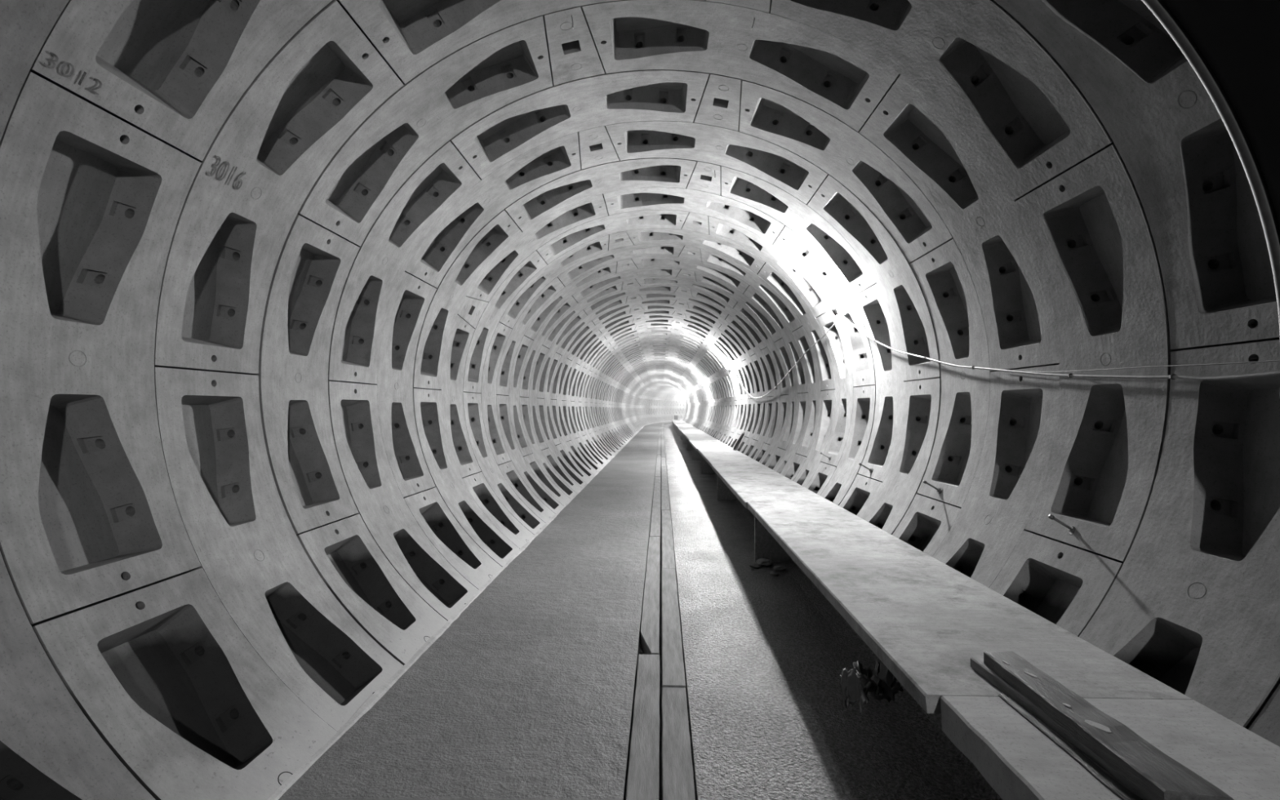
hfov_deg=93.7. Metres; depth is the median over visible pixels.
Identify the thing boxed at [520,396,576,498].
lining segment
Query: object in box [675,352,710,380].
lining segment
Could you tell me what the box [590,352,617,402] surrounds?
lining segment
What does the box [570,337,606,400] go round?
lining segment
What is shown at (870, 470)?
bolt
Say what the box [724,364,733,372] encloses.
lamp
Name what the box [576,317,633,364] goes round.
lining segment
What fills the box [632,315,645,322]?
block
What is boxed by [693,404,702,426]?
lining segment
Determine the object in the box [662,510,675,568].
board
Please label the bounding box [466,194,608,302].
lining segment
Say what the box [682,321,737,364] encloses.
lining segment
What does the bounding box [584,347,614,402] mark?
lining segment
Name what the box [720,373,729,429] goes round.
lining segment
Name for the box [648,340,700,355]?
lining segment
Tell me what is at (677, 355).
lining segment
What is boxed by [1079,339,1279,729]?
lining segment
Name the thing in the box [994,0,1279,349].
lining segment
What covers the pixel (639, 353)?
lining segment
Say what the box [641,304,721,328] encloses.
lining segment
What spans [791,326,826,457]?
lining segment
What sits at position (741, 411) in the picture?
lining segment
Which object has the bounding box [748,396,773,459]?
lining segment
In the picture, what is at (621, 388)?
lining segment
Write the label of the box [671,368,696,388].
lining segment
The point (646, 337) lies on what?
block
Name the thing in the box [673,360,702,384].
lining segment
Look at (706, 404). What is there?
lining segment
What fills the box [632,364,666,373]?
lining segment
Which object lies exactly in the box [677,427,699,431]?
walkway slab
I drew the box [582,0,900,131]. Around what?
lining segment
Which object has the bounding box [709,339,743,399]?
lining segment
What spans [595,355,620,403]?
lining segment
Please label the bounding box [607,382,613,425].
lining segment
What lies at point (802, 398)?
lining segment
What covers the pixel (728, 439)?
lining segment
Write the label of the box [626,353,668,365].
lining segment
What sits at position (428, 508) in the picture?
lining segment
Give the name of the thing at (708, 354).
lining segment
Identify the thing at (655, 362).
lining segment
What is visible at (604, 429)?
lining segment
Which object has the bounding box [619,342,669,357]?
lining segment
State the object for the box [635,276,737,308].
lining segment
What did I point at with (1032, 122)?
lining segment
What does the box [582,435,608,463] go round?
lining segment
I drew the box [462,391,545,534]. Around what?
lining segment
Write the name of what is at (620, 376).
lining segment
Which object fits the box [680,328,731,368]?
lining segment
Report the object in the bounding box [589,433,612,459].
lining segment
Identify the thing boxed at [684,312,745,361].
lining segment
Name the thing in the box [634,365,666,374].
lining segment
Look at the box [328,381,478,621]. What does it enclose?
lining segment
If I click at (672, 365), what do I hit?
lining segment
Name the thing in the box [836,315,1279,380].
cable
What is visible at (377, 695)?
trim
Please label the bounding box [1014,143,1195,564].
lining segment
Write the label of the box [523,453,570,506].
lining segment
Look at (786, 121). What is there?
lining segment
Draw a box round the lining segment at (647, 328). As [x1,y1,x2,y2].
[608,326,671,344]
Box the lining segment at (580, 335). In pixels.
[551,320,595,399]
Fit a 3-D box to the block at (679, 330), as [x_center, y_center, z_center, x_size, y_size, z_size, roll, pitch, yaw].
[0.899,-1.767,14.338,0.349,0.239,0.584,0,-1,2]
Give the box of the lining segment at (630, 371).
[613,371,631,404]
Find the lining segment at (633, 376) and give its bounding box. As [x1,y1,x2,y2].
[619,376,635,404]
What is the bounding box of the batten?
[998,693,1142,799]
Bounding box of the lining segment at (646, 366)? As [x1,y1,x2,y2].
[621,366,648,387]
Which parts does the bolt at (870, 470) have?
rod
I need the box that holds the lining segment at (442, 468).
[413,388,519,567]
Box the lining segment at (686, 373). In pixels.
[686,373,703,404]
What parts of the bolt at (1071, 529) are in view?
rod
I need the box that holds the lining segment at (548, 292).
[496,276,564,395]
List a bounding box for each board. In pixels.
[626,654,659,799]
[640,536,660,654]
[649,497,660,537]
[653,476,660,497]
[654,462,660,476]
[656,454,661,466]
[657,448,661,454]
[661,448,665,457]
[661,457,666,466]
[661,466,667,481]
[661,481,670,516]
[661,687,695,799]
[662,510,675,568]
[662,568,685,688]
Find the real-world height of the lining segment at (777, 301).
1.076 m
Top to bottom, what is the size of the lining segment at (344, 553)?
1.151 m
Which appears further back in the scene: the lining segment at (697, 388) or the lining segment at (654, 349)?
the lining segment at (697, 388)
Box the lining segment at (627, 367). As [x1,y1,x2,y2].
[608,367,628,404]
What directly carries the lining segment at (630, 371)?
on the lining segment at (614, 405)
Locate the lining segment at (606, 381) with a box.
[600,379,608,427]
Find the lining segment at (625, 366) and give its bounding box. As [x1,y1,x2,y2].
[605,364,626,404]
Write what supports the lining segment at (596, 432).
on the floor
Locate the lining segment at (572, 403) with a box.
[570,401,605,466]
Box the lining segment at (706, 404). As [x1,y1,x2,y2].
[698,404,707,429]
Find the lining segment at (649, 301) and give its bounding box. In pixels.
[591,298,676,324]
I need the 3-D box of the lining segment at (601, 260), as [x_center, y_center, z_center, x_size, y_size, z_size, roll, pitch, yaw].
[-0.259,-1.730,7.339,1.651,0.555,0.606,0,-1,2]
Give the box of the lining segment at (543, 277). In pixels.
[498,235,608,328]
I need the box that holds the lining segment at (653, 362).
[631,361,666,371]
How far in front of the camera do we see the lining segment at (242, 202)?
2.68 m
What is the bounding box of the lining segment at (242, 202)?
[154,0,403,373]
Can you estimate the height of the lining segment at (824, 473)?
1.180 m
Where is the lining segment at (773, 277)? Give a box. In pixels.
[757,262,835,390]
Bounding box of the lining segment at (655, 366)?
[654,366,684,374]
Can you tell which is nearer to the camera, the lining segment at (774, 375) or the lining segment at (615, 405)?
the lining segment at (774, 375)
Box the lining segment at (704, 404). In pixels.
[697,404,705,428]
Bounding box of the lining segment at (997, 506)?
[932,364,1059,587]
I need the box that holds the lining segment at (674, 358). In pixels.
[674,358,705,382]
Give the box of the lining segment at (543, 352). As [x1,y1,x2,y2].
[521,345,549,450]
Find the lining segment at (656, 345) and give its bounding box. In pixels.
[648,344,697,358]
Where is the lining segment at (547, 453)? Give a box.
[541,448,582,493]
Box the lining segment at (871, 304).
[852,283,914,482]
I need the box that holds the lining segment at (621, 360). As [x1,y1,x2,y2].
[599,359,622,403]
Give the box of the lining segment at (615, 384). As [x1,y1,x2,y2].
[609,384,616,424]
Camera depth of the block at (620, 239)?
6.79 m
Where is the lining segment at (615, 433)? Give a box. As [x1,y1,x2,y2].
[605,404,626,444]
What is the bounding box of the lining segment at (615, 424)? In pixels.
[614,424,629,440]
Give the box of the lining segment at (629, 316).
[599,309,674,333]
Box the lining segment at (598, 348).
[583,325,635,368]
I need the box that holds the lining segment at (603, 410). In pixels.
[602,404,624,445]
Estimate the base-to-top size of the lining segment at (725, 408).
1.562 m
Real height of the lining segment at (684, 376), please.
1.488 m
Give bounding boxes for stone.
[749,562,759,568]
[755,558,773,566]
[769,571,778,576]
[773,564,786,572]
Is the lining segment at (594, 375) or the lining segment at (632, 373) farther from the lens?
the lining segment at (632, 373)
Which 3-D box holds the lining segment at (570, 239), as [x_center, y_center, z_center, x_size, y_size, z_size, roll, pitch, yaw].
[-0.301,-1.748,6.153,1.651,0.556,0.610,0,-1,2]
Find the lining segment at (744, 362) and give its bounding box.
[742,359,759,437]
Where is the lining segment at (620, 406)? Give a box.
[619,405,635,435]
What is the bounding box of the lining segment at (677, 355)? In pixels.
[650,351,693,364]
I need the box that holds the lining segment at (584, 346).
[561,329,600,400]
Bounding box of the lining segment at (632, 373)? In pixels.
[615,373,633,404]
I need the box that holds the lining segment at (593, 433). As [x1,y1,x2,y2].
[584,402,613,457]
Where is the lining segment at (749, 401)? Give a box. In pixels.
[733,399,751,448]
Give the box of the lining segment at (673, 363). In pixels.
[672,363,701,385]
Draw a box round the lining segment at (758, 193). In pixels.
[720,165,876,297]
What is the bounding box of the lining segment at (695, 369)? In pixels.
[691,365,712,403]
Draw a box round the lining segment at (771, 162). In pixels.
[605,118,829,204]
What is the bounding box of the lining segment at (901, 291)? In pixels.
[807,174,940,381]
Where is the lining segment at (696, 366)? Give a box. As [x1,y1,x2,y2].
[693,363,715,402]
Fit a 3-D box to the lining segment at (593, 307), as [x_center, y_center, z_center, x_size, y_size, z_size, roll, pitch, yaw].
[-0.176,-1.695,9.687,1.651,0.555,0.601,0,-1,2]
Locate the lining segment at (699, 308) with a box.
[687,302,755,355]
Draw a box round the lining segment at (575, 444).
[561,400,600,471]
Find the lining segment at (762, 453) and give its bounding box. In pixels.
[754,443,769,462]
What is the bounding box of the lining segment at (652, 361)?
[652,360,688,370]
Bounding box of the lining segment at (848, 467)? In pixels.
[820,385,875,505]
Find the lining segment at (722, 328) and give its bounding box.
[718,324,761,397]
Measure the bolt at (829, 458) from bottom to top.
0.094 m
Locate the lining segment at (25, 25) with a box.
[0,0,69,141]
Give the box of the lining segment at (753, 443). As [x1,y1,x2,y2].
[744,439,758,456]
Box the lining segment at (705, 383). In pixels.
[704,382,711,423]
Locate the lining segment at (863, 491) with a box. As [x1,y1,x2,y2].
[838,474,882,517]
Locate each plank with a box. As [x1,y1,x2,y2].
[969,657,1152,799]
[983,650,1234,799]
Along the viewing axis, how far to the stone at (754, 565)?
4.87 m
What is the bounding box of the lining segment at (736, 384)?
[729,368,740,432]
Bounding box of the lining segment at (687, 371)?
[687,371,705,404]
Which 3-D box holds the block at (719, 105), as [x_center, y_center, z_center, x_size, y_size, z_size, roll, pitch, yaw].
[0.527,-1.921,3.717,0.349,0.239,0.601,0,-1,2]
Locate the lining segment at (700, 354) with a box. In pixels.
[699,353,726,401]
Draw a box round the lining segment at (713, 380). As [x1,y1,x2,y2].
[712,377,722,426]
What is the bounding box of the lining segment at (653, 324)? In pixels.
[644,322,711,341]
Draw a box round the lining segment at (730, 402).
[717,400,731,440]
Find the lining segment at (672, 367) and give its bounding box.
[671,367,697,387]
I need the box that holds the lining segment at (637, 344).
[600,342,640,376]
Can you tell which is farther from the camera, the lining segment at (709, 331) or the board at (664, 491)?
the lining segment at (709, 331)
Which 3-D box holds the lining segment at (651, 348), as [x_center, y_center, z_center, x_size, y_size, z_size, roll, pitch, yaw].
[0.155,-1.558,19.056,1.651,0.555,0.601,0,-1,2]
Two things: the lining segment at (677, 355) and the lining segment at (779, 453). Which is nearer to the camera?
the lining segment at (779, 453)
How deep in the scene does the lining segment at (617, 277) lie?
8.64 m
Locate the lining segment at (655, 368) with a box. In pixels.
[654,368,684,376]
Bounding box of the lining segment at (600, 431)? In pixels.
[599,430,618,452]
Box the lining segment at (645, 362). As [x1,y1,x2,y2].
[617,362,646,385]
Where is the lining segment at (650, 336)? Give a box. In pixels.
[647,335,703,351]
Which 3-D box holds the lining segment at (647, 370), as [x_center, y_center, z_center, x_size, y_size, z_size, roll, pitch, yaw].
[-0.220,-1.070,29.042,1.389,1.096,0.622,0,-1,2]
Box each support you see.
[682,434,686,444]
[686,439,692,450]
[692,446,701,459]
[701,455,715,474]
[716,474,737,500]
[754,515,791,562]
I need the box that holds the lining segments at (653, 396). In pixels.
[621,368,700,434]
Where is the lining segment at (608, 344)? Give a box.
[577,342,610,401]
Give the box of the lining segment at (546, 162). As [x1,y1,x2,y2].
[404,132,580,288]
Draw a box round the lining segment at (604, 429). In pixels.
[603,428,621,449]
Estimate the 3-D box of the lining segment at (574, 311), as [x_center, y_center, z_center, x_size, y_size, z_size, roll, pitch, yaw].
[-0.923,-1.361,9.132,1.389,1.096,0.622,0,-1,2]
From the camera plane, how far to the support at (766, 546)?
5.07 m
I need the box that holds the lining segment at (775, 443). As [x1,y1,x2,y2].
[760,395,788,466]
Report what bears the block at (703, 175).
on the lining segment at (758, 193)
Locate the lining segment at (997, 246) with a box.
[859,74,1059,369]
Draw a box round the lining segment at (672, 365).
[671,364,699,386]
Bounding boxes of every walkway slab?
[673,422,687,423]
[674,423,690,426]
[675,425,695,427]
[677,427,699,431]
[680,430,706,435]
[684,434,717,440]
[688,440,733,451]
[697,448,764,466]
[711,464,832,507]
[747,502,1191,713]
[940,695,1279,799]
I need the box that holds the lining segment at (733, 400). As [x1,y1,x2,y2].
[724,370,737,431]
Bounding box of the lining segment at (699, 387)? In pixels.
[698,386,704,422]
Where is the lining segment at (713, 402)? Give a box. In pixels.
[706,381,715,424]
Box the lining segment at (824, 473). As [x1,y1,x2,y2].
[805,462,836,495]
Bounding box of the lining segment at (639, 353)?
[607,351,643,380]
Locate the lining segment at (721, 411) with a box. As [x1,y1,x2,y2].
[711,402,722,436]
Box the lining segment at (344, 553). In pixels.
[296,514,447,665]
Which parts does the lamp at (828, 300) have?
bulb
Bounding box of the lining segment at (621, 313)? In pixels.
[567,308,631,360]
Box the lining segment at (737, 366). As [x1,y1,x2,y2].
[734,364,751,435]
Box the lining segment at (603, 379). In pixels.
[596,377,604,429]
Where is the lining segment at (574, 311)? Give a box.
[542,281,622,348]
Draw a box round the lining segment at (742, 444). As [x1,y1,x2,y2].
[737,436,748,452]
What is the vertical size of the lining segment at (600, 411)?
1.590 m
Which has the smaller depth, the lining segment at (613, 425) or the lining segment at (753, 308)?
the lining segment at (753, 308)
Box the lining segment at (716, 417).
[707,402,719,435]
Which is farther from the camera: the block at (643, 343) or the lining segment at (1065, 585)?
the block at (643, 343)
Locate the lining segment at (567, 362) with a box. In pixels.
[551,358,571,441]
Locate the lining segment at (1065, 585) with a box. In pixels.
[989,530,1123,636]
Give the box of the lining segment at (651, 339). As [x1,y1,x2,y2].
[617,337,671,353]
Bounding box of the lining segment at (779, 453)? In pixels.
[766,447,785,470]
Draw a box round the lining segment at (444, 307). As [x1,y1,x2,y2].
[413,209,521,389]
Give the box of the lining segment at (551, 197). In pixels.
[504,157,697,231]
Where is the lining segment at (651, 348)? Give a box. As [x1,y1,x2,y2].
[622,346,669,359]
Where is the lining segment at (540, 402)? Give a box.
[537,398,586,487]
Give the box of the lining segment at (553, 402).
[551,400,594,479]
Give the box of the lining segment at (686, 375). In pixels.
[685,375,702,404]
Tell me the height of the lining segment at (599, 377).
1.707 m
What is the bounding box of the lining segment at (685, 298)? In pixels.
[639,292,728,319]
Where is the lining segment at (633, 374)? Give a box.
[617,373,634,404]
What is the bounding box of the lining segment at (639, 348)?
[603,346,642,378]
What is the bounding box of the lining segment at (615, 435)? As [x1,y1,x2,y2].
[609,426,625,444]
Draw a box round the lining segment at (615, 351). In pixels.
[595,337,639,373]
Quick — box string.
[1024,360,1279,372]
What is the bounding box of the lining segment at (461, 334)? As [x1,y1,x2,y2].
[432,314,481,478]
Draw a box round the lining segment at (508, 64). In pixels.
[297,14,552,246]
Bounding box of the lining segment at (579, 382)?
[570,367,586,435]
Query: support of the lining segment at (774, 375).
on the lining segment at (762, 453)
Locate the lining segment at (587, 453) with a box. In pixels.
[575,437,603,468]
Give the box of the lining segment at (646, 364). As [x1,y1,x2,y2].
[619,364,647,386]
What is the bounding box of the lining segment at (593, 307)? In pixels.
[583,284,678,315]
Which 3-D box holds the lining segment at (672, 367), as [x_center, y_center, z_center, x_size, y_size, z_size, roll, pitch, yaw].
[2.096,-1.107,27.198,1.374,1.076,0.617,0,-1,2]
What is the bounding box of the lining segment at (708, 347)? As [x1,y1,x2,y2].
[705,344,737,399]
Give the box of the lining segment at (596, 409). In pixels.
[595,403,619,450]
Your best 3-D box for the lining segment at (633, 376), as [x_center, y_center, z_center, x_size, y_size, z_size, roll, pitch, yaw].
[-0.682,-0.516,28.482,0.954,1.524,0.631,0,-1,2]
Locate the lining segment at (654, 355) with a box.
[651,355,692,366]
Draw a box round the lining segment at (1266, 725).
[1248,684,1279,746]
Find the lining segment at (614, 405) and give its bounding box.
[613,404,631,439]
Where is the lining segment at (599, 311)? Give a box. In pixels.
[555,296,626,355]
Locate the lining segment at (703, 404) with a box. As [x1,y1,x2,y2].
[695,404,703,427]
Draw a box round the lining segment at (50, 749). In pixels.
[0,551,155,799]
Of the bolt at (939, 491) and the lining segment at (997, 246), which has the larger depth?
the bolt at (939, 491)
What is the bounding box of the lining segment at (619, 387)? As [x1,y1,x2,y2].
[614,386,620,423]
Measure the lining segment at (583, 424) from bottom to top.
1.590 m
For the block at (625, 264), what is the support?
on the lining segment at (582, 282)
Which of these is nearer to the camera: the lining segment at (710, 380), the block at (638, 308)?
the block at (638, 308)
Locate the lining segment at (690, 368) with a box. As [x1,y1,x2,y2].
[689,368,710,403]
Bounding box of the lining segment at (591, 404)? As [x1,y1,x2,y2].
[590,403,617,453]
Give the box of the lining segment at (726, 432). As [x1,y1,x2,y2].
[720,430,728,441]
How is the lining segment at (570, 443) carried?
on the floor
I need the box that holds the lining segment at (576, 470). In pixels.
[555,444,590,483]
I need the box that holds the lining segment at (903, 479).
[861,377,941,534]
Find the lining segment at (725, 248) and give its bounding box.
[626,227,766,274]
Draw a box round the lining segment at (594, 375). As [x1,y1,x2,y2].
[587,373,596,431]
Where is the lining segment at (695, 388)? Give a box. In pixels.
[695,388,701,420]
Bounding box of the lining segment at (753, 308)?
[694,271,782,342]
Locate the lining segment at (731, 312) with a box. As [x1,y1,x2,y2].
[690,288,766,350]
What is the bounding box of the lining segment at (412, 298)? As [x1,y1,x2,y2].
[364,271,436,497]
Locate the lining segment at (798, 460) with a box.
[782,453,806,480]
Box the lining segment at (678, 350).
[675,348,713,378]
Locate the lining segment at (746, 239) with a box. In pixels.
[708,215,831,317]
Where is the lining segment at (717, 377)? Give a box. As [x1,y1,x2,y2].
[715,376,724,427]
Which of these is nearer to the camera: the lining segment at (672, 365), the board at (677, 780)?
the board at (677, 780)
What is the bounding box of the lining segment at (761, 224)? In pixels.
[603,185,786,244]
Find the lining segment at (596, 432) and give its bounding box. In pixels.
[594,431,615,455]
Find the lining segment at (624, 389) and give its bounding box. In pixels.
[619,389,625,421]
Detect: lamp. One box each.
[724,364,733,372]
[823,294,843,315]
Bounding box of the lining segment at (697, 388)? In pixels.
[697,387,702,421]
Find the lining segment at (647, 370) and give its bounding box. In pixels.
[624,369,648,389]
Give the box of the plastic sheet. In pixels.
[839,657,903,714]
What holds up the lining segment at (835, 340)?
on the lining segment at (824, 473)
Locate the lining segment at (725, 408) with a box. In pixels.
[714,401,726,438]
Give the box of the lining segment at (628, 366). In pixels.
[613,356,645,382]
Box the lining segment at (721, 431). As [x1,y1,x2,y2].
[715,429,723,439]
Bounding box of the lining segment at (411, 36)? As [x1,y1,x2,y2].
[337,0,704,84]
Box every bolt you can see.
[819,452,831,460]
[858,462,873,472]
[922,480,942,493]
[1048,514,1075,534]
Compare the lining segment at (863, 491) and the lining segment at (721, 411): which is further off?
the lining segment at (721, 411)
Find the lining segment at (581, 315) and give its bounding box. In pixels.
[537,310,587,398]
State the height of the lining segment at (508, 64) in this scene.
1.096 m
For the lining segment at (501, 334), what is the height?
1.707 m
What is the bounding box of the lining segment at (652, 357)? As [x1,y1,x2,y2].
[628,356,667,367]
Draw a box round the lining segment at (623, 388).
[618,388,623,422]
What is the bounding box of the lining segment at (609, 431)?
[606,427,623,447]
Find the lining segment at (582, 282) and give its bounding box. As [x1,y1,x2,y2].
[524,262,617,339]
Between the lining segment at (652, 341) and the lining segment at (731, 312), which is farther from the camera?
the lining segment at (652, 341)
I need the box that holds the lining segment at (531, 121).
[449,68,709,179]
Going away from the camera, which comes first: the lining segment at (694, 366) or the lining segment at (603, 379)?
the lining segment at (603, 379)
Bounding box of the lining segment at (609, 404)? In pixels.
[608,404,628,441]
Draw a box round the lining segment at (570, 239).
[536,198,688,264]
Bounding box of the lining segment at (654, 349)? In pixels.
[649,348,695,361]
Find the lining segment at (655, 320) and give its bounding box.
[604,318,673,339]
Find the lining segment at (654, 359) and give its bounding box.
[630,359,666,369]
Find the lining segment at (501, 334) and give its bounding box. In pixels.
[473,322,512,465]
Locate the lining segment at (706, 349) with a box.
[679,334,725,372]
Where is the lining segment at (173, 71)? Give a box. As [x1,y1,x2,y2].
[29,0,332,160]
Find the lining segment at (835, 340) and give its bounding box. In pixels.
[816,310,862,466]
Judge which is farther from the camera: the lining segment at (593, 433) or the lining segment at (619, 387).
the lining segment at (619, 387)
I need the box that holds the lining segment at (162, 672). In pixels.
[31,568,337,799]
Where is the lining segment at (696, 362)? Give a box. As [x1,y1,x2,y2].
[695,360,719,402]
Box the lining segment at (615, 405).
[615,404,632,437]
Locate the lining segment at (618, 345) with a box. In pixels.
[613,332,671,349]
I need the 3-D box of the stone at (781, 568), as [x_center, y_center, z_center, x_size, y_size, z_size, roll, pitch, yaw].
[1.118,1.346,4.794,0.098,0.049,0.080,0,-1,2]
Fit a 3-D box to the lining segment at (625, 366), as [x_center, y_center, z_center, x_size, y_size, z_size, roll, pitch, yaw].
[-0.930,-0.619,21.455,0.954,1.524,0.631,0,-1,2]
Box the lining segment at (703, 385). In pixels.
[702,385,708,422]
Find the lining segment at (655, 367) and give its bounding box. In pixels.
[635,367,666,376]
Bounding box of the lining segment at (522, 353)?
[502,335,533,457]
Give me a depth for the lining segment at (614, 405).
25.13 m
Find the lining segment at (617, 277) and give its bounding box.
[572,266,680,302]
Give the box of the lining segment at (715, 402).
[705,402,715,433]
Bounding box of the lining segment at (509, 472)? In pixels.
[497,461,555,523]
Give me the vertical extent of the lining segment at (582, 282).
1.096 m
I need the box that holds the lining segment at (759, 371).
[750,354,767,440]
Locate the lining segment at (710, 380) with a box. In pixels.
[709,379,717,425]
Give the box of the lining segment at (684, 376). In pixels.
[684,376,699,403]
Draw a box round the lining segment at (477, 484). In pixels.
[462,471,534,548]
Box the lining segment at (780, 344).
[774,337,804,450]
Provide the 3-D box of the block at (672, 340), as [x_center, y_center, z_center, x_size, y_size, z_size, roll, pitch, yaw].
[0.981,-1.732,16.680,0.349,0.239,0.584,0,-1,2]
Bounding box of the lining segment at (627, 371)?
[611,368,630,404]
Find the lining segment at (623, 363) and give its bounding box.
[602,362,625,404]
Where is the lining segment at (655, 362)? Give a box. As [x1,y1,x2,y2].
[653,362,687,372]
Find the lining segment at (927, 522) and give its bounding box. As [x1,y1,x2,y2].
[892,493,960,556]
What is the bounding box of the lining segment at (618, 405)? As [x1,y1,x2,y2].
[617,404,633,435]
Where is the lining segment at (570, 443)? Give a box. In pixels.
[566,440,597,475]
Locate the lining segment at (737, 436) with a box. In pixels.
[729,434,740,448]
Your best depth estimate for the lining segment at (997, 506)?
3.19 m
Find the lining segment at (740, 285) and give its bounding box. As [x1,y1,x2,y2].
[631,256,749,293]
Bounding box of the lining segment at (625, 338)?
[589,332,637,371]
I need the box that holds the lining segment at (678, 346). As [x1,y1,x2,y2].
[677,345,717,376]
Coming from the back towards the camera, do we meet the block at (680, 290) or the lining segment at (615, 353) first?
the lining segment at (615, 353)
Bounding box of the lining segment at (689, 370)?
[688,369,707,403]
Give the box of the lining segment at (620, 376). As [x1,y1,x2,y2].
[615,360,645,384]
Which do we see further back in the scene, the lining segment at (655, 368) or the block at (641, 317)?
the lining segment at (655, 368)
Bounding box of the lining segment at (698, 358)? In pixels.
[697,357,722,401]
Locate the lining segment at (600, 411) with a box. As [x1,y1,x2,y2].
[599,403,622,448]
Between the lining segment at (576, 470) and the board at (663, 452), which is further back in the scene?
the board at (663, 452)
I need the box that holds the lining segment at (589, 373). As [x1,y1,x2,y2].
[580,370,591,434]
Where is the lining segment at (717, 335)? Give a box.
[713,333,751,399]
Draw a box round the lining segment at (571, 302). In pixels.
[520,295,577,397]
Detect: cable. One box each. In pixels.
[704,372,732,402]
[730,315,838,398]
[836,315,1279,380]
[1142,0,1279,333]
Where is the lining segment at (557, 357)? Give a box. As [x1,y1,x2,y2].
[541,352,561,445]
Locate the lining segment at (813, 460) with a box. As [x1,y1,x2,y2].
[793,389,835,487]
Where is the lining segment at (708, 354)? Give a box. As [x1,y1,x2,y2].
[702,349,731,400]
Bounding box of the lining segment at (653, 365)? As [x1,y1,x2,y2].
[653,364,686,373]
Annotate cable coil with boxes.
[733,431,745,450]
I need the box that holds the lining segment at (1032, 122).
[770,0,1114,199]
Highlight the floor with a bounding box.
[278,421,1002,799]
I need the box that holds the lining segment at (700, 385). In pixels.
[700,385,707,422]
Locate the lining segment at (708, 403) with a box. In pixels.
[701,403,710,431]
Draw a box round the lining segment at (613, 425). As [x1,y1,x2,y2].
[613,425,627,443]
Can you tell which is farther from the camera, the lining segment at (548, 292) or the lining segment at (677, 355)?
the lining segment at (677, 355)
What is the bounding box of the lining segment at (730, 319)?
[724,315,773,396]
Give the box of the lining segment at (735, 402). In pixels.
[721,400,737,443]
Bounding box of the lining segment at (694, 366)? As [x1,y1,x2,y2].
[675,355,707,382]
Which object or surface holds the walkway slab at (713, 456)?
on the support at (706, 468)
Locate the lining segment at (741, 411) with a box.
[727,400,743,445]
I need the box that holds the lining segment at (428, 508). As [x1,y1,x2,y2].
[404,487,502,589]
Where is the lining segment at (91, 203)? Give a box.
[0,71,201,626]
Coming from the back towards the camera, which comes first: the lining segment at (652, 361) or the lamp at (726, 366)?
the lining segment at (652, 361)
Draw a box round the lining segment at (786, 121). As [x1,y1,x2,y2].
[739,80,953,262]
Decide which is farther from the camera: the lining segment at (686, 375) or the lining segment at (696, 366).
the lining segment at (686, 375)
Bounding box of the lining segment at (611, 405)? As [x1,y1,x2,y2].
[611,404,630,439]
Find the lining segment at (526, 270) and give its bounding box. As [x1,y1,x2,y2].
[462,250,546,392]
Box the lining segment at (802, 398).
[774,392,808,475]
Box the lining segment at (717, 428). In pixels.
[712,427,719,437]
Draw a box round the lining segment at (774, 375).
[760,346,781,444]
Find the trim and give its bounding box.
[267,421,668,799]
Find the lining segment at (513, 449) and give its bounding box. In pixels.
[496,395,563,513]
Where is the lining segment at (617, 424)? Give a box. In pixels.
[617,423,630,439]
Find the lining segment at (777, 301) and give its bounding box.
[700,248,802,332]
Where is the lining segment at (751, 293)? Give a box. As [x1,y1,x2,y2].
[743,284,808,393]
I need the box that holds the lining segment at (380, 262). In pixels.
[328,140,480,383]
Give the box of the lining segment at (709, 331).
[643,314,715,335]
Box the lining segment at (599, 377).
[590,375,600,430]
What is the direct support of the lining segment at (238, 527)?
on the floor
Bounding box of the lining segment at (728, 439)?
[724,431,733,444]
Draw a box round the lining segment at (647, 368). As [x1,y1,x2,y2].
[622,368,648,388]
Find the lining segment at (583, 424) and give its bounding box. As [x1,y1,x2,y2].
[577,401,609,461]
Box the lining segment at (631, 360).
[609,354,644,382]
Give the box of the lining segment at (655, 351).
[624,350,669,363]
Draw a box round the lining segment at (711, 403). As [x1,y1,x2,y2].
[702,403,712,431]
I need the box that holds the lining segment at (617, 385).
[612,385,617,423]
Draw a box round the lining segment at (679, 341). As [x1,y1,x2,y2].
[678,340,721,374]
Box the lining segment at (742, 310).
[733,302,788,395]
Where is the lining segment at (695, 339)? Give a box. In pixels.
[646,329,706,346]
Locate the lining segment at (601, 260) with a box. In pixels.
[557,243,684,286]
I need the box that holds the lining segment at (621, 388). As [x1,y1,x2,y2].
[617,387,622,422]
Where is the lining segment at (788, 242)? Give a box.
[773,226,875,386]
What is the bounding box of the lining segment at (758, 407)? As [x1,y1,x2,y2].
[740,397,761,453]
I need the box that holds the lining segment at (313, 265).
[244,214,359,535]
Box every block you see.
[457,296,488,328]
[542,5,604,85]
[577,125,619,168]
[608,231,633,250]
[615,258,637,273]
[621,278,639,289]
[626,293,642,302]
[629,306,644,313]
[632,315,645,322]
[635,324,647,329]
[636,330,648,335]
[638,336,648,341]
[640,341,649,345]
[668,338,679,342]
[669,333,680,337]
[670,327,682,332]
[671,311,686,318]
[671,320,684,325]
[672,300,688,308]
[674,286,692,296]
[675,268,696,281]
[678,244,702,262]
[681,212,709,235]
[686,160,721,195]
[693,73,742,131]
[706,0,772,13]
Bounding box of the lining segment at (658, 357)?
[651,357,690,368]
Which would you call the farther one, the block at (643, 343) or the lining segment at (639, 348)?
the lining segment at (639, 348)
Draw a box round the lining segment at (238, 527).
[154,367,403,731]
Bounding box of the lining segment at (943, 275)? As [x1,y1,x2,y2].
[909,239,998,508]
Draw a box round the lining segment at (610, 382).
[604,381,611,426]
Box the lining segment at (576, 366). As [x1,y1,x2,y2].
[566,363,579,438]

